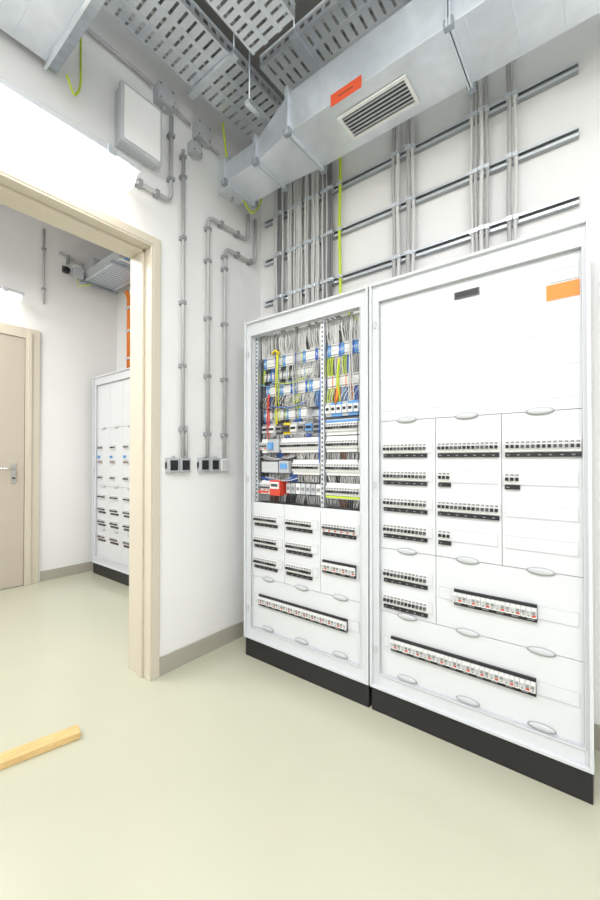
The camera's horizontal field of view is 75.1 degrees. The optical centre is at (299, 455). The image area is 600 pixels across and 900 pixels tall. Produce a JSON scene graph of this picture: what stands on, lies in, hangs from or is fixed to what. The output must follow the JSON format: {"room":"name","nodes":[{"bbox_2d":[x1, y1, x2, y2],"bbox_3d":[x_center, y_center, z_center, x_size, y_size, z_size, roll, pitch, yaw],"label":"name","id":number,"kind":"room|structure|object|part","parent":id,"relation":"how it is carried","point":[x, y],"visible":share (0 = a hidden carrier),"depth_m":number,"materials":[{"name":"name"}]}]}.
{"room":"electrical room","nodes":[
{"label":"electrical room","id":0,"kind":"room"},
{"bbox_2d":[0,204,116,589],"bbox_3d":[-3.599,-0.572,2.668,0.150,3.600,4.980,0,-1,38],"label":"wall","id":1,"kind":"structure","parent":0,"point":[77,326],"depth_m":4.01,"materials":[{"name":"paint"}]},
{"bbox_2d":[0,286,23,302],"bbox_3d":[-3.017,-1.475,3.150,0.187,0.115,1.300,0,-1,38],"label":"wall light fixture","id":2,"kind":"object","parent":1,"relation":"attached to","point":[7,294],"visible":1,"depth_m":3.54,"materials":[{"name":"white plastic"}]},
{"bbox_2d":[0,322,39,585],"bbox_3d":[-2.929,0.000,3.332,0.085,2.470,1.240,0,-1,38],"label":"door frame","id":3,"kind":"structure","parent":1,"relation":"in","point":[32,337],"depth_m":3.76,"materials":[{"name":"beige wood"}]},
{"bbox_3d":[-2.703,0.163,3.605,0.067,0.190,0.150,0,-1,38],"label":"handle","id":4,"kind":"part","parent":3,"relation":"part of","materials":[{"name":"silver metal"}]},
{"bbox_2d":[0,334,24,588],"bbox_3d":[-2.955,0.047,3.352,0.018,2.356,0.992,0,-1,38],"label":"door leaf","id":5,"kind":"structure","parent":3,"relation":"attached to","point":[12,349],"depth_m":3.66,"materials":[{"name":"paint"}]},
{"bbox_2d":[41,228,83,303],"bbox_3d":[-2.377,-1.882,4.098,0.037,0.750,0.589,0,-1,38],"label":"conduit","id":6,"kind":"object","parent":1,"relation":"attached to","point":[68,258],"visible":0.79,"depth_m":3.88,"materials":[{"name":"grey plastic"}]},
{"bbox_2d":[62,266,69,273],"bbox_3d":[-2.410,-1.920,4.026,0.075,0.075,0.070,0,-1,38],"label":"security camera","id":7,"kind":"object","parent":1,"relation":"attached to","point":[65,269],"visible":1,"depth_m":4.01,"materials":[{"name":"black plastic"}]},
{"bbox_2d":[40,561,92,581],"bbox_3d":[-2.329,1.194,4.149,0.012,0.100,0.755,0,-1,38],"label":"baseboard","id":8,"kind":"structure","parent":1,"relation":"attached to","point":[55,573],"depth_m":4.02,"materials":[{"name":"grey plastic"}]},
{"bbox_2d":[117,255,130,370],"bbox_3d":[-1.172,-0.560,3.840,2.240,3.600,0.150,0,-1,38],"label":"wall","id":9,"kind":"structure","parent":0,"point":[121,297],"depth_m":4.41,"materials":[{"name":"paint"}]},
{"bbox_2d":[124,290,129,367],"bbox_3d":[-1.860,-1.333,4.235,0.080,0.916,0.082,0,-1,38],"label":"cable","id":10,"kind":"object","parent":9,"relation":"attached to","point":[127,293],"visible":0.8,"depth_m":4.22,"materials":[{"name":"orange plastic"}]},
{"bbox_2d":[0,2,260,656],"bbox_3d":[-1.794,-0.589,1.055,0.200,3.600,4.650,0,-1,38],"label":"wall","id":11,"kind":"structure","parent":0,"point":[202,513],"depth_m":2.30,"materials":[{"name":"paint"}]},
{"bbox_2d":[0,0,105,72],"bbox_3d":[-1.602,-1.892,0.697,0.520,0.342,2.300,0,-1,38],"label":"duct","id":12,"kind":"object","parent":11,"relation":"attached to","point":[51,29],"visible":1,"depth_m":1.56,"materials":[{"name":"silver metal"}]},
{"bbox_2d":[0,76,141,191],"bbox_3d":[-1.243,-1.370,1.451,0.192,0.140,1.300,0,-1,38],"label":"linear light fixture","id":13,"kind":"object","parent":11,"relation":"attached to","point":[22,114],"visible":1,"depth_m":1.65,"materials":[{"name":"white plastic"}]},
{"bbox_2d":[66,37,81,95],"bbox_3d":[-1.036,-1.866,1.791,0.016,0.431,0.106,0,-1,3],"label":"wire","id":14,"kind":"object","parent":11,"relation":"attached to","point":[67,76],"visible":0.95,"depth_m":1.83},
{"bbox_2d":[0,161,160,680],"bbox_3d":[-1.245,0.003,1.755,0.228,2.430,1.230,0,-1,38],"label":"door frame","id":15,"kind":"structure","parent":11,"relation":"attached to","point":[20,191],"depth_m":2.15,"materials":[{"name":"beige wood"}]},
{"bbox_2d":[115,79,161,169],"bbox_3d":[-0.847,-1.719,2.046,0.092,0.300,0.230,0,-1,38],"label":"electrical box","id":16,"kind":"object","parent":11,"relation":"attached to","point":[138,122],"visible":1,"depth_m":2.00,"materials":[{"name":"plastic"}]},
{"bbox_2d":[86,28,219,155],"bbox_3d":[-0.776,-1.988,2.173,0.016,0.115,0.842,0,-1,38],"label":"cable","id":17,"kind":"object","parent":11,"relation":"attached to","point":[89,30],"visible":0.94,"depth_m":2.03,"materials":[{"name":"grey plastic"}]},
{"bbox_2d":[135,115,174,200],"bbox_3d":[-0.803,-1.685,2.143,0.040,0.506,0.246,0,-1,38],"label":"cable conduit","id":18,"kind":"object","parent":11,"relation":"attached to","point":[170,136],"visible":0.93,"depth_m":2.21,"materials":[{"name":"grey plastic"}]},
{"bbox_2d":[153,80,174,114],"bbox_3d":[-0.755,-1.998,2.192,0.061,0.118,0.118,0,-1,38],"label":"junction box","id":19,"kind":"object","parent":11,"relation":"attached to","point":[163,97],"visible":1,"depth_m":2.17,"materials":[{"name":"grey plastic"}]},
{"bbox_2d":[165,456,190,472],"bbox_3d":[-0.703,0.048,2.257,0.037,0.098,0.154,0,-1,38],"label":"wall socket","id":20,"kind":"object","parent":11,"relation":"attached to","point":[172,465],"visible":1,"depth_m":2.23,"materials":[{"name":"grey plastic"}]},
{"bbox_2d":[178,149,187,456],"bbox_3d":[-0.682,-0.894,2.291,0.040,1.805,0.049,0,-1,38],"label":"cable conduit","id":21,"kind":"object","parent":11,"relation":"attached to","point":[184,429],"visible":1,"depth_m":2.27,"materials":[{"name":"grey plastic"}]},
{"bbox_2d":[187,139,202,160],"bbox_3d":[-0.626,-1.836,2.356,0.061,0.088,0.088,0,-1,38],"label":"junction box","id":22,"kind":"object","parent":11,"relation":"attached to","point":[194,149],"visible":1,"depth_m":2.33,"materials":[{"name":"grey plastic"}]},
{"bbox_2d":[159,620,243,676],"bbox_3d":[-0.533,1.176,2.484,0.012,0.100,0.815,0,-1,38],"label":"baseboard","id":23,"kind":"structure","parent":11,"relation":"attached to","point":[173,660],"depth_m":2.37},
{"bbox_2d":[192,119,210,148],"bbox_3d":[-0.596,-1.966,2.397,0.061,0.118,0.118,0,-1,38],"label":"junction box","id":24,"kind":"object","parent":11,"relation":"attached to","point":[201,132],"visible":0.98,"depth_m":2.37,"materials":[{"name":"grey plastic"}]},
{"bbox_2d":[197,456,228,471],"bbox_3d":[-0.554,0.051,2.448,0.037,0.095,0.245,0,-1,38],"label":"wall socket","id":25,"kind":"object","parent":11,"relation":"attached to","point":[204,464],"visible":1,"depth_m":2.43,"materials":[{"name":"white plastic"}]},
{"bbox_2d":[203,214,249,457],"bbox_3d":[-0.471,-0.831,2.561,0.040,1.685,0.373,0,-1,38],"label":"cable conduit","id":26,"kind":"object","parent":11,"relation":"attached to","point":[207,228],"visible":1,"depth_m":2.42,"materials":[{"name":"grey plastic"}]},
{"bbox_2d":[218,154,242,205],"bbox_3d":[-0.439,-1.794,2.564,0.101,0.238,0.178,0,-1,38],"label":"switch box","id":27,"kind":"object","parent":11,"relation":"attached to","point":[224,192],"visible":0.29,"depth_m":2.52,"materials":[{"name":"grey plastic"}]},
{"bbox_2d":[220,219,256,457],"bbox_3d":[-0.408,-0.830,2.642,0.040,1.685,0.307,0,-1,38],"label":"cable conduit","id":28,"kind":"object","parent":11,"relation":"attached to","point":[224,257],"visible":1,"depth_m":2.52,"materials":[{"name":"grey plastic"}]},
{"bbox_2d":[136,0,396,126],"bbox_3d":[-1.179,-2.443,0.709,6.500,0.100,5.230,0,-1,38],"label":"ceiling","id":29,"kind":"structure","parent":0,"point":[302,7],"depth_m":2.19,"materials":[{"name":"concrete"}]},
{"bbox_2d":[72,252,130,294],"bbox_3d":[-1.892,-2.046,3.940,0.802,0.626,0.460,0,-1,38],"label":"cable tray","id":30,"kind":"object","parent":29,"relation":"attached to","point":[110,274],"visible":0.77,"depth_m":3.96,"materials":[{"name":"grey metal"}]},
{"bbox_2d":[102,0,282,141],"bbox_3d":[-1.210,-2.213,1.155,0.380,0.350,3.500,0,-1,38],"label":"cable tray","id":31,"kind":"object","parent":29,"relation":"hanging from","point":[219,64],"visible":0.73,"depth_m":2.01,"materials":[{"name":"silver metal"}]},
{"bbox_2d":[222,122,261,213],"bbox_3d":[-0.355,-1.826,2.539,0.019,0.437,0.392,0,-1,40],"label":"wire","id":32,"kind":"object","parent":31,"relation":"attached to","point":[247,207],"visible":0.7,"depth_m":2.41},
{"bbox_2d":[205,0,295,54],"bbox_3d":[-1.032,-2.168,0.667,0.340,0.450,2.950,0,-1,38],"label":"cable tray","id":33,"kind":"object","parent":29,"relation":"attached to","point":[284,9],"visible":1,"depth_m":1.75,"materials":[{"name":"silver metal"}]},
{"bbox_2d":[259,0,404,94],"bbox_3d":[1.034,-2.221,1.303,2.940,0.330,0.370,0,-1,38],"label":"cable tray","id":34,"kind":"object","parent":29,"relation":"hanging from","point":[306,52],"visible":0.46,"depth_m":1.94,"materials":[{"name":"silver metal"}]},
{"bbox_2d":[221,0,599,208],"bbox_3d":[0.935,-1.998,1.384,3.398,0.775,0.440,0,-1,38],"label":"ventilation duct","id":35,"kind":"object","parent":29,"relation":"hanging from","point":[426,52],"visible":1,"depth_m":1.71,"materials":[{"name":"silver metal"}]},
{"bbox_2d":[337,74,419,139],"bbox_3d":[0.364,-1.623,1.831,0.345,0.009,0.160,0,-1,38],"label":"grille","id":36,"kind":"object","parent":35,"relation":"attached to","point":[399,94],"depth_m":1.81,"materials":[{"name":"white plastic"}]},
{"bbox_2d":[0,571,599,899],"bbox_3d":[-1.179,1.257,0.670,6.500,0.100,5.230,0,-1,38],"label":"floor","id":37,"kind":"structure","parent":0,"point":[228,773],"depth_m":1.40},
{"bbox_2d":[0,724,80,769],"bbox_3d":[-1.191,1.201,1.520,0.585,0.030,0.066,0,-1,-39],"label":"batten","id":38,"kind":"object","parent":37,"relation":"on","point":[11,757],"visible":1,"depth_m":1.60,"materials":[{"name":"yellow wood"}]},
{"bbox_2d":[92,367,129,585],"bbox_3d":[-1.770,0.202,3.993,0.900,2.080,0.290,0,-1,38],"label":"tall cabinet","id":39,"kind":"object","parent":37,"relation":"on","point":[111,391],"visible":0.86,"depth_m":3.96,"materials":[{"name":"white metal"}]},
{"bbox_2d":[244,285,371,707],"bbox_3d":[0.095,0.199,2.281,0.856,2.050,0.340,0,-1,38],"label":"tall cabinet","id":40,"kind":"object","parent":37,"relation":"on","point":[307,506],"visible":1,"depth_m":2.16,"materials":[{"name":"white metal"}]},
{"bbox_2d":[369,217,594,804],"bbox_3d":[0.778,0.193,1.750,0.860,2.050,0.340,0,-1,38],"label":"tall cabinet","id":41,"kind":"object","parent":37,"relation":"on","point":[482,644],"visible":1,"depth_m":1.57,"materials":[{"name":"white metal"}]},
{"bbox_2d":[390,116,415,277],"bbox_3d":[0.559,-1.439,2.118,0.135,1.219,0.032,0,-1,38],"label":"cable bundle","id":42,"kind":"object","parent":41,"relation":"attached to","point":[409,147],"visible":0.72,"depth_m":2.10,"materials":[{"name":"grey plastic"}]},
{"bbox_2d":[468,75,489,252],"bbox_3d":[0.864,-1.441,1.882,0.092,1.218,0.028,0,-1,38],"label":"cable bundle","id":43,"kind":"object","parent":41,"relation":"attached to","point":[475,111],"visible":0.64,"depth_m":1.87,"materials":[{"name":"grey plastic"}]},
{"bbox_2d":[505,59,518,241],"bbox_3d":[0.976,-1.442,1.796,0.049,1.218,0.028,0,-1,38],"label":"cable bundle","id":44,"kind":"object","parent":41,"relation":"attached to","point":[508,96],"visible":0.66,"depth_m":1.79,"materials":[{"name":"grey plastic"}]},
{"bbox_2d":[260,12,599,724],"bbox_3d":[1.218,-0.581,1.783,4.060,3.600,0.200,0,-1,38],"label":"wall","id":45,"kind":"structure","parent":0,"point":[572,168],"depth_m":1.88,"materials":[{"name":"paint"}]},
{"bbox_2d":[264,60,577,228],"bbox_3d":[0.470,-1.657,2.228,1.825,0.040,0.026,0,-1,38],"label":"support rail","id":46,"kind":"object","parent":45,"relation":"attached to","point":[569,71],"depth_m":1.97,"materials":[{"name":"silver metal"}]},
{"bbox_2d":[264,125,578,266],"bbox_3d":[0.470,-1.377,2.225,1.825,0.040,0.026,0,-1,38],"label":"support rail","id":47,"kind":"object","parent":45,"relation":"attached to","point":[572,134],"visible":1,"depth_m":1.97,"materials":[{"name":"metal"}]},
{"bbox_2d":[272,162,356,351],"bbox_3d":[0.067,-1.323,2.458,0.689,1.442,0.098,0,-1,38],"label":"cable bundle","id":48,"kind":"object","parent":47,"relation":"attached to","point":[312,194],"visible":0.58,"depth_m":2.52,"materials":[{"name":"grey plastic"}]},
{"bbox_2d":[337,157,359,322],"bbox_3d":[0.317,-1.325,2.274,0.037,1.442,0.268,0,-1,-38],"label":"cable","id":49,"kind":"object","parent":47,"relation":"attached to","point":[339,183],"visible":0.66,"depth_m":2.36,"materials":[{"name":"yellow plastic"}]},
{"bbox_2d":[264,193,578,307],"bbox_3d":[0.470,-1.087,2.222,1.825,0.040,0.026,0,-1,38],"label":"support rail","id":50,"kind":"object","parent":45,"relation":"attached to","point":[572,201],"visible":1,"depth_m":1.97,"materials":[{"name":"metal"}]},
{"bbox_2d":[595,724,599,750],"bbox_3d":[1.158,1.168,1.677,3.648,0.100,0.012,0,-1,38],"label":"baseboard","id":51,"kind":"structure","parent":45,"relation":"attached to","point":[597,727],"depth_m":1.61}
]}

